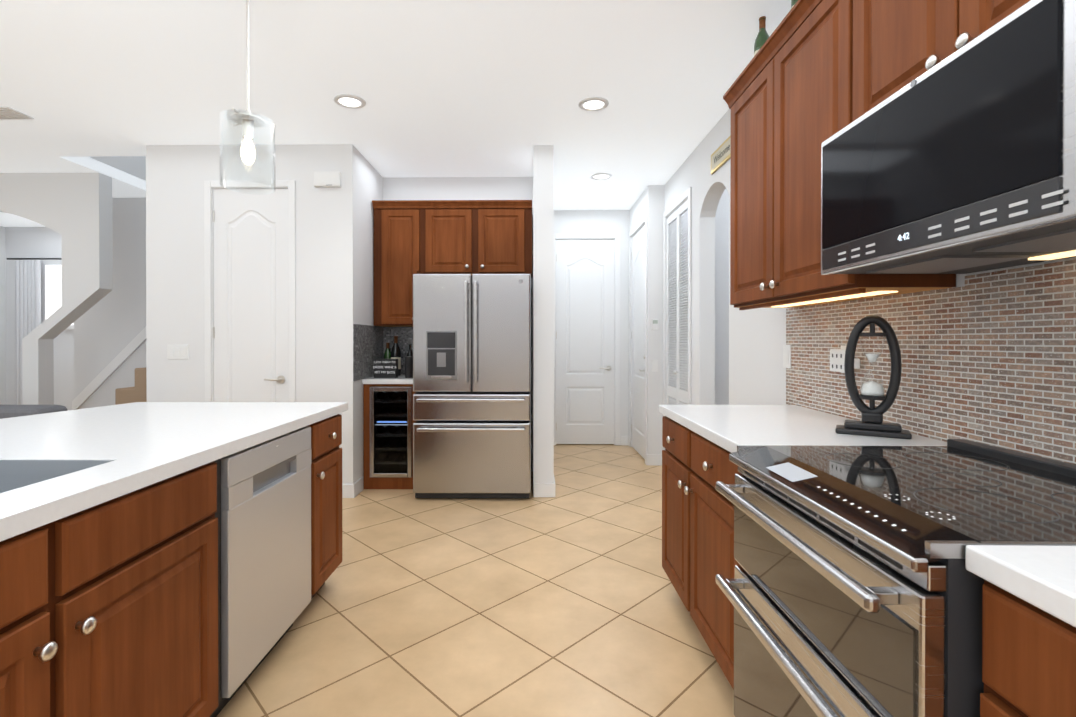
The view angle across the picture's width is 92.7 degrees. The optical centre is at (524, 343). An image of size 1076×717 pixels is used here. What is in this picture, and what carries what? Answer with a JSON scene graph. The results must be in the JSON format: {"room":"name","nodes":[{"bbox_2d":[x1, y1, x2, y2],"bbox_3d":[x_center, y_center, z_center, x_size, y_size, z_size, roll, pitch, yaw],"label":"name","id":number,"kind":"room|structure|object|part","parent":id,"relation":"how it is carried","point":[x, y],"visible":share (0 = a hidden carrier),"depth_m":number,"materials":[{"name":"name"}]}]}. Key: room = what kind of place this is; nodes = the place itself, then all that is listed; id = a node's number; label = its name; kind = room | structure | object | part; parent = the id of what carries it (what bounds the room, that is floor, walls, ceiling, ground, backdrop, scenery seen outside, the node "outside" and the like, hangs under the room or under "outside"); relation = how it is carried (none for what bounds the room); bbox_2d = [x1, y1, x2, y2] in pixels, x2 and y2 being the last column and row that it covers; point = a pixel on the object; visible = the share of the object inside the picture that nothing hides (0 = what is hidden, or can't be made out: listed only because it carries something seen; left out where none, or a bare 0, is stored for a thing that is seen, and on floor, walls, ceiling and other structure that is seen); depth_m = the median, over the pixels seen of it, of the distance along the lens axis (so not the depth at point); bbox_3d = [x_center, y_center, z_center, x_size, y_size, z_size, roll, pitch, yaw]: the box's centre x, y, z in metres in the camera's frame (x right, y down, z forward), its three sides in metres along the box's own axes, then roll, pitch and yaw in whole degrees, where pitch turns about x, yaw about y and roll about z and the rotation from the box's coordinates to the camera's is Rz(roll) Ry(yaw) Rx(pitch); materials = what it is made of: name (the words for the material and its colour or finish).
{"room":"kitchen","nodes":[
{"label":"kitchen","id":0,"kind":"room"},
{"bbox_2d":[0,172,115,409],"bbox_3d":[-5.480,-0.176,4.803,3.160,2.780,0.150,0,0,1],"label":"wall","id":1,"kind":"structure","parent":0,"point":[95,225],"depth_m":4.72,"materials":[{"name":"white paint"}]},
{"bbox_2d":[116,197,145,388],"bbox_3d":[-3.860,-0.589,5.571,2.020,3.600,0.145,0,0,1],"label":"wall","id":2,"kind":"structure","parent":0,"point":[130,211],"depth_m":5.53,"materials":[{"name":"white paint"}]},
{"bbox_2d":[0,0,790,226],"bbox_3d":[-2.008,-2.018,2.773,10.400,0.920,12.200,0,0,1],"label":"ceiling","id":3,"kind":"structure","parent":0,"point":[441,88],"depth_m":3.04,"materials":[{"name":"white paint"}]},
{"bbox_2d":[0,106,33,119],"bbox_3d":[-3.588,-1.552,3.466,0.380,0.016,0.180,0,0,1],"label":"ceiling vent","id":4,"kind":"object","parent":3,"relation":"in","point":[8,113],"visible":1,"depth_m":3.48,"materials":[{"name":"white paint"}]},
{"bbox_2d":[219,0,275,194],"bbox_3d":[-1.195,-1.113,2.215,0.213,0.882,0.215,0,0,1],"label":"pendant light","id":5,"kind":"object","parent":3,"relation":"hanging from","point":[248,121],"visible":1,"depth_m":2.20,"materials":[{"name":"clear glass"}]},
{"bbox_2d":[333,94,365,108],"bbox_3d":[-1.125,-1.554,3.303,0.200,0.012,0.200,0,0,1],"label":"recessed light","id":6,"kind":"object","parent":3,"relation":"in","point":[350,101],"visible":1,"depth_m":3.30,"materials":[{"name":"white paint"}]},
{"bbox_2d":[578,97,608,111],"bbox_3d":[0.450,-1.554,3.341,0.200,0.012,0.200,0,0,1],"label":"recessed light","id":7,"kind":"object","parent":3,"relation":"in","point":[591,104],"visible":1,"depth_m":3.33,"materials":[{"name":"white paint"}]},
{"bbox_2d":[591,173,611,179],"bbox_3d":[0.720,-1.560,4.808,0.200,0.012,0.200,0,0,1],"label":"recessed light","id":8,"kind":"object","parent":3,"relation":"in","point":[601,176],"visible":0.94,"depth_m":4.81,"materials":[{"name":"white paint"}]},
{"bbox_2d":[216,444,734,716],"bbox_3d":[-2.008,1.252,2.786,10.400,0.060,12.200,0,0,1],"label":"floor","id":9,"kind":"structure","parent":0,"point":[566,601],"depth_m":2.29,"materials":[{"name":"tile"}]},
{"bbox_2d":[0,540,3,716],"bbox_3d":[-1.802,0.792,1.047,0.397,0.876,1.054,0,0,1],"label":"base cabinet","id":10,"kind":"object","parent":9,"relation":"on","point":[2,542],"depth_m":0.93,"materials":[{"name":"brown wood"}]},
{"bbox_2d":[0,405,67,418],"bbox_3d":[-4.146,0.814,3.639,2.200,0.810,0.850,0,0,1],"label":"sofa","id":11,"kind":"object","parent":9,"relation":"on","point":[8,411],"visible":0.08,"depth_m":3.24,"materials":[{"name":"fabric"}]},
{"bbox_2d":[4,477,171,716],"bbox_3d":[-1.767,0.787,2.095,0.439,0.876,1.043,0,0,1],"label":"base cabinet","id":12,"kind":"object","parent":9,"relation":"on","point":[111,608],"depth_m":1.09,"materials":[{"name":"brown wood"}]},
{"bbox_2d":[115,367,146,404],"bbox_3d":[-3.792,0.530,5.190,1.315,1.365,0.625,0,0,1],"label":"stair steps","id":13,"kind":"structure","parent":9,"relation":"on","point":[137,392],"depth_m":4.88,"materials":[{"name":"carpet"}]},
{"bbox_2d":[172,414,341,625],"bbox_3d":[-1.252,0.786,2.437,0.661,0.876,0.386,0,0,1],"label":"base cabinet","id":14,"kind":"object","parent":9,"relation":"on","point":[196,492],"depth_m":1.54,"materials":[{"name":"brown wood"}]},
{"bbox_2d":[0,402,347,541],"bbox_3d":[-1.923,0.335,0.521,1.970,0.040,4.280,0,0,1],"label":"countertop","id":15,"kind":"structure","parent":14,"relation":"on","point":[143,444],"depth_m":1.63,"materials":[{"name":"white stone"}]},
{"bbox_2d":[0,460,114,492],"bbox_3d":[-1.337,0.446,0.974,0.514,0.262,0.824,0,0,1],"label":"sink","id":16,"kind":"object","parent":15,"relation":"in","point":[15,474],"visible":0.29,"depth_m":1.37,"materials":[{"name":"silver metal"}]},
{"bbox_2d":[209,426,310,716],"bbox_3d":[-1.228,0.794,1.924,0.603,0.864,0.606,0,0,1],"label":"dishwasher","id":17,"kind":"object","parent":14,"relation":"in","point":[265,543],"visible":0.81,"depth_m":1.82,"materials":[{"name":"grey metal"}]},
{"bbox_2d":[363,270,421,488],"bbox_3d":[-1.112,0.305,4.551,0.447,1.820,0.582,0,0,1],"label":"wine cabinet","id":18,"kind":"object","parent":9,"relation":"on","point":[386,483],"visible":0.29,"depth_m":4.26,"materials":[{"name":"brown wood"}]},
{"bbox_2d":[362,375,412,383],"bbox_3d":[-1.126,0.319,4.542,0.429,0.040,0.602,0,0,1],"label":"countertop","id":19,"kind":"structure","parent":18,"relation":"on","point":[401,379],"depth_m":4.24,"materials":[{"name":"white stone"}]},
{"bbox_2d":[374,359,397,377],"bbox_3d":[-1.190,0.217,4.411,0.190,0.162,0.080,0,0,1],"label":"sign","id":20,"kind":"object","parent":19,"relation":"on","point":[379,374],"visible":1,"depth_m":4.37,"materials":[{"name":"black wood"}]},
{"bbox_2d":[384,343,390,358],"bbox_3d":[-1.261,0.146,4.732,0.075,0.302,0.075,0,0,1],"label":"bottle","id":21,"kind":"object","parent":19,"relation":"on","point":[387,354],"visible":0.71,"depth_m":4.71,"materials":[{"name":"green glass"}]},
{"bbox_2d":[391,336,400,375],"bbox_3d":[-1.172,0.116,4.670,0.090,0.362,0.090,0,0,1],"label":"bottle","id":22,"kind":"object","parent":19,"relation":"on","point":[395,352],"visible":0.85,"depth_m":4.64,"materials":[{"name":"black glass"}]},
{"bbox_2d":[404,356,412,377],"bbox_3d":[-0.995,0.207,4.428,0.085,0.182,0.086,0,0,1],"label":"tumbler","id":23,"kind":"object","parent":19,"relation":"on","point":[408,360],"visible":0.75,"depth_m":4.39,"materials":[{"name":"black"}]},
{"bbox_2d":[407,344,412,355],"bbox_3d":[-1.023,0.155,4.589,0.070,0.285,0.070,0,0,1],"label":"bottle","id":24,"kind":"object","parent":19,"relation":"on","point":[410,353],"visible":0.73,"depth_m":4.57,"materials":[{"name":"black glass"}]},
{"bbox_2d":[370,386,411,477],"bbox_3d":[-1.106,0.738,4.532,0.349,0.750,0.570,0,0,1],"label":"wine cooler","id":25,"kind":"object","parent":18,"relation":"in","point":[390,431],"visible":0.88,"depth_m":4.26,"materials":[{"name":"black glass"}]},
{"bbox_2d":[413,274,530,497],"bbox_3d":[-0.402,0.341,4.320,0.906,1.750,0.902,0,0,1],"label":"fridge","id":26,"kind":"object","parent":9,"relation":"on","point":[472,384],"visible":1,"depth_m":3.93,"materials":[{"name":"grey metal"}]},
{"bbox_2d":[662,416,741,689],"bbox_3d":[0.976,0.788,2.051,0.673,0.875,0.985,0,0,1],"label":"base cabinet","id":27,"kind":"object","parent":9,"relation":"on","point":[697,532],"visible":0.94,"depth_m":1.96,"materials":[{"name":"brown wood"}]},
{"bbox_2d":[659,405,946,452],"bbox_3d":[0.998,0.329,2.057,0.671,0.040,0.998,0,0,1],"label":"countertop","id":28,"kind":"structure","parent":27,"relation":"on","point":[729,428],"depth_m":1.90,"materials":[{"name":"white stone"}]},
{"bbox_2d":[835,315,911,438],"bbox_3d":[1.179,0.107,1.738,0.210,0.404,0.096,0,0,33],"label":"hourglass","id":29,"kind":"object","parent":28,"relation":"on","point":[871,423],"visible":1,"depth_m":1.72,"materials":[{"name":"black"}]},
{"bbox_2d":[715,439,1075,716],"bbox_3d":[0.941,0.760,1.179,0.756,0.938,0.757,0,0,1],"label":"range","id":30,"kind":"object","parent":9,"relation":"on","point":[854,588],"visible":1,"depth_m":1.04,"materials":[{"name":"grey"}]},
{"bbox_2d":[980,579,1075,716],"bbox_3d":[0.996,0.795,0.306,0.616,0.876,0.980,0,0,1],"label":"base cabinet","id":31,"kind":"object","parent":9,"relation":"on","point":[1028,659],"visible":0.89,"depth_m":0.70,"materials":[{"name":"brown wood"}]},
{"bbox_2d":[965,545,1075,626],"bbox_3d":[0.991,0.337,0.049,0.631,0.040,1.494,0,0,1],"label":"countertop","id":32,"kind":"structure","parent":31,"relation":"on","point":[1043,578],"depth_m":0.72,"materials":[{"name":"white stone"}]},
{"bbox_2d":[0,109,1075,487],"bbox_3d":[-2.183,-0.168,2.783,10.050,2.780,12.200,0,0,1],"label":"wall","id":33,"kind":"structure","parent":0,"point":[736,355],"depth_m":4.05,"materials":[{"name":"white paint"}]},
{"bbox_2d":[7,258,73,404],"bbox_3d":[-6.277,0.010,6.872,1.250,2.292,0.125,0,0,1],"label":"room window","id":34,"kind":"structure","parent":33,"relation":"in","point":[28,294],"depth_m":6.82,"materials":[{"name":"white"}]},
{"bbox_2d":[167,344,188,358],"bbox_3d":[-2.735,0.070,4.046,0.170,0.118,0.010,0,0,1],"label":"light switch","id":35,"kind":"object","parent":33,"relation":"attached to","point":[177,351],"visible":1,"depth_m":4.04,"materials":[{"name":"white plastic"}]},
{"bbox_2d":[204,180,295,401],"bbox_3d":[-2.160,-0.031,4.086,0.720,2.495,0.114,0,0,1],"label":"door frame","id":36,"kind":"structure","parent":33,"relation":"attached to","point":[289,185],"depth_m":4.03,"materials":[{"name":"white paint"}]},
{"bbox_2d":[213,189,288,401],"bbox_3d":[-2.162,-0.006,4.044,0.603,2.422,0.094,0,0,1],"label":"closet door","id":37,"kind":"structure","parent":33,"relation":"in","point":[250,332],"depth_m":4.05,"materials":[{"name":"white paint"}]},
{"bbox_2d":[313,171,340,186],"bbox_3d":[-1.540,-1.279,4.007,0.206,0.113,0.044,0,0,1],"label":"door chime","id":38,"kind":"object","parent":33,"relation":"attached to","point":[328,179],"visible":0.9,"depth_m":3.99,"materials":[{"name":"white plastic"}]},
{"bbox_2d":[353,324,412,380],"bbox_3d":[-1.129,0.073,4.442,0.432,0.450,0.815,0,0,1],"label":"backsplash","id":39,"kind":"structure","parent":33,"relation":"attached to","point":[369,344],"depth_m":4.51,"materials":[{"name":"grey tile"}]},
{"bbox_2d":[372,200,419,326],"bbox_3d":[-1.122,-0.702,4.671,0.420,1.092,0.330,0,0,1],"label":"upper cabinet","id":40,"kind":"object","parent":33,"relation":"attached to","point":[396,222],"depth_m":4.51,"materials":[{"name":"brown wood"}]},
{"bbox_2d":[420,200,531,277],"bbox_3d":[-0.422,-0.929,4.661,0.980,0.637,0.330,0,0,1],"label":"upper cabinet","id":41,"kind":"object","parent":33,"relation":"attached to","point":[471,237],"depth_m":4.50,"materials":[{"name":"brown wood"}]},
{"bbox_2d":[342,436,661,497],"bbox_3d":[-1.627,1.161,4.360,5.999,0.110,3.479,0,0,1],"label":"baseboard","id":42,"kind":"structure","parent":33,"relation":"attached to","point":[355,489],"depth_m":4.04,"materials":[{"name":"white paint"}]},
{"bbox_2d":[556,240,613,443],"bbox_3d":[0.716,-0.014,6.065,0.693,2.422,0.094,0,0,1],"label":"end door","id":43,"kind":"structure","parent":33,"relation":"in","point":[584,341],"depth_m":6.08,"materials":[{"name":"white paint"}]},
{"bbox_2d":[554,234,619,444],"bbox_3d":[0.718,-0.041,6.107,0.820,2.500,0.114,0,0,1],"label":"door frame","id":44,"kind":"structure","parent":33,"relation":"attached to","point":[615,238],"depth_m":6.05,"materials":[{"name":"white paint"}]},
{"bbox_2d":[629,214,646,463],"bbox_3d":[1.274,-0.039,5.567,0.114,2.500,0.920,0,0,1],"label":"door frame","id":45,"kind":"structure","parent":33,"relation":"attached to","point":[636,228],"depth_m":5.91,"materials":[{"name":"white paint"}]},
{"bbox_2d":[631,225,644,458],"bbox_3d":[1.231,-0.012,5.569,0.094,2.422,0.793,0,0,1],"label":"garage door","id":46,"kind":"structure","parent":33,"relation":"in","point":[638,341],"depth_m":5.60,"materials":[{"name":"white paint"}]},
{"bbox_2d":[651,319,658,329],"bbox_3d":[1.288,-0.183,5.073,0.069,0.099,0.025,0,0,1],"label":"thermostat","id":47,"kind":"object","parent":33,"relation":"attached to","point":[654,324],"depth_m":5.06,"materials":[{"name":"white plastic"}]},
{"bbox_2d":[663,187,690,449],"bbox_3d":[1.421,-0.035,4.645,0.114,2.500,0.860,0,0,1],"label":"door frame","id":48,"kind":"structure","parent":33,"relation":"attached to","point":[677,203],"depth_m":5.01,"materials":[{"name":"white paint"}]},
{"bbox_2d":[667,199,687,404],"bbox_3d":[1.385,-0.008,4.645,0.062,2.422,0.730,0,0,1],"label":"door","id":49,"kind":"structure","parent":33,"relation":"in","point":[677,356],"depth_m":4.65,"materials":[{"name":"white paint"}]},
{"bbox_2d":[711,135,730,174],"bbox_3d":[1.353,-1.291,3.500,0.018,0.140,0.440,0,0,1],"label":"welcome sign","id":50,"kind":"object","parent":33,"relation":"attached to","point":[721,161],"visible":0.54,"depth_m":3.51,"materials":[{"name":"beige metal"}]},
{"bbox_2d":[714,145,729,162],"bbox_3d":[1.344,-1.294,3.502,0.001,0.052,0.296,0,0,1],"label":"lettering","id":51,"kind":"object","parent":50,"relation":"attached to","point":[722,153],"visible":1,"depth_m":3.48,"materials":[{"name":"black"}]},
{"bbox_2d":[727,0,955,309],"bbox_3d":[1.174,-0.705,2.063,0.324,1.062,0.964,0,0,1],"label":"upper cabinet","id":52,"kind":"object","parent":33,"relation":"attached to","point":[812,76],"depth_m":1.96,"materials":[{"name":"brown wood"}]},
{"bbox_2d":[754,16,769,55],"bbox_3d":[1.128,-1.391,2.433,0.075,0.302,0.075,0,0,1],"label":"bottle","id":53,"kind":"object","parent":52,"relation":"on","point":[763,36],"visible":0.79,"depth_m":2.42,"materials":[{"name":"green glass"}]},
{"bbox_2d":[791,0,797,8],"bbox_3d":[1.134,-1.389,2.103,0.075,0.302,0.075,0,0,1],"label":"bottle","id":54,"kind":"object","parent":52,"relation":"on","point":[793,2],"depth_m":2.09,"materials":[{"name":"green glass"}]},
{"bbox_2d":[786,259,1075,464],"bbox_3d":[1.324,0.115,0.966,0.007,0.630,3.340,0,0,1],"label":"backsplash","id":55,"kind":"structure","parent":33,"relation":"attached to","point":[988,358],"depth_m":1.53,"materials":[{"name":"brown tile"}]},
{"bbox_2d":[783,345,790,367],"bbox_3d":[1.339,0.068,2.618,0.009,0.120,0.075,0,0,1],"label":"outlet","id":56,"kind":"object","parent":55,"relation":"attached to","point":[786,348],"depth_m":2.61,"materials":[{"name":"white plastic"}]},
{"bbox_2d":[830,345,859,372],"bbox_3d":[1.312,0.067,2.093,0.049,0.115,0.176,0,0,4],"label":"outlet","id":57,"kind":"object","parent":55,"relation":"attached to","point":[837,358],"depth_m":2.11,"materials":[{"name":"white plastic"}]},
{"bbox_2d":[847,0,1029,124],"bbox_3d":[1.162,-0.923,1.183,0.324,0.620,0.793,0,0,1],"label":"upper cabinet","id":58,"kind":"object","parent":33,"relation":"attached to","point":[891,43],"depth_m":1.37,"materials":[{"name":"brown wood"}]},
{"bbox_2d":[821,0,1075,274],"bbox_3d":[1.105,-0.403,1.172,0.439,0.404,0.757,0,0,1],"label":"microwave","id":59,"kind":"object","parent":58,"relation":"attached to","point":[961,160],"depth_m":1.05,"materials":[{"name":"grey glass"}]},
{"bbox_3d":[0.886,-0.248,1.199,0.001,0.015,0.037,0,0,1],"label":"microwave clock text","id":60,"kind":"part","parent":59,"relation":"part of"}
]}

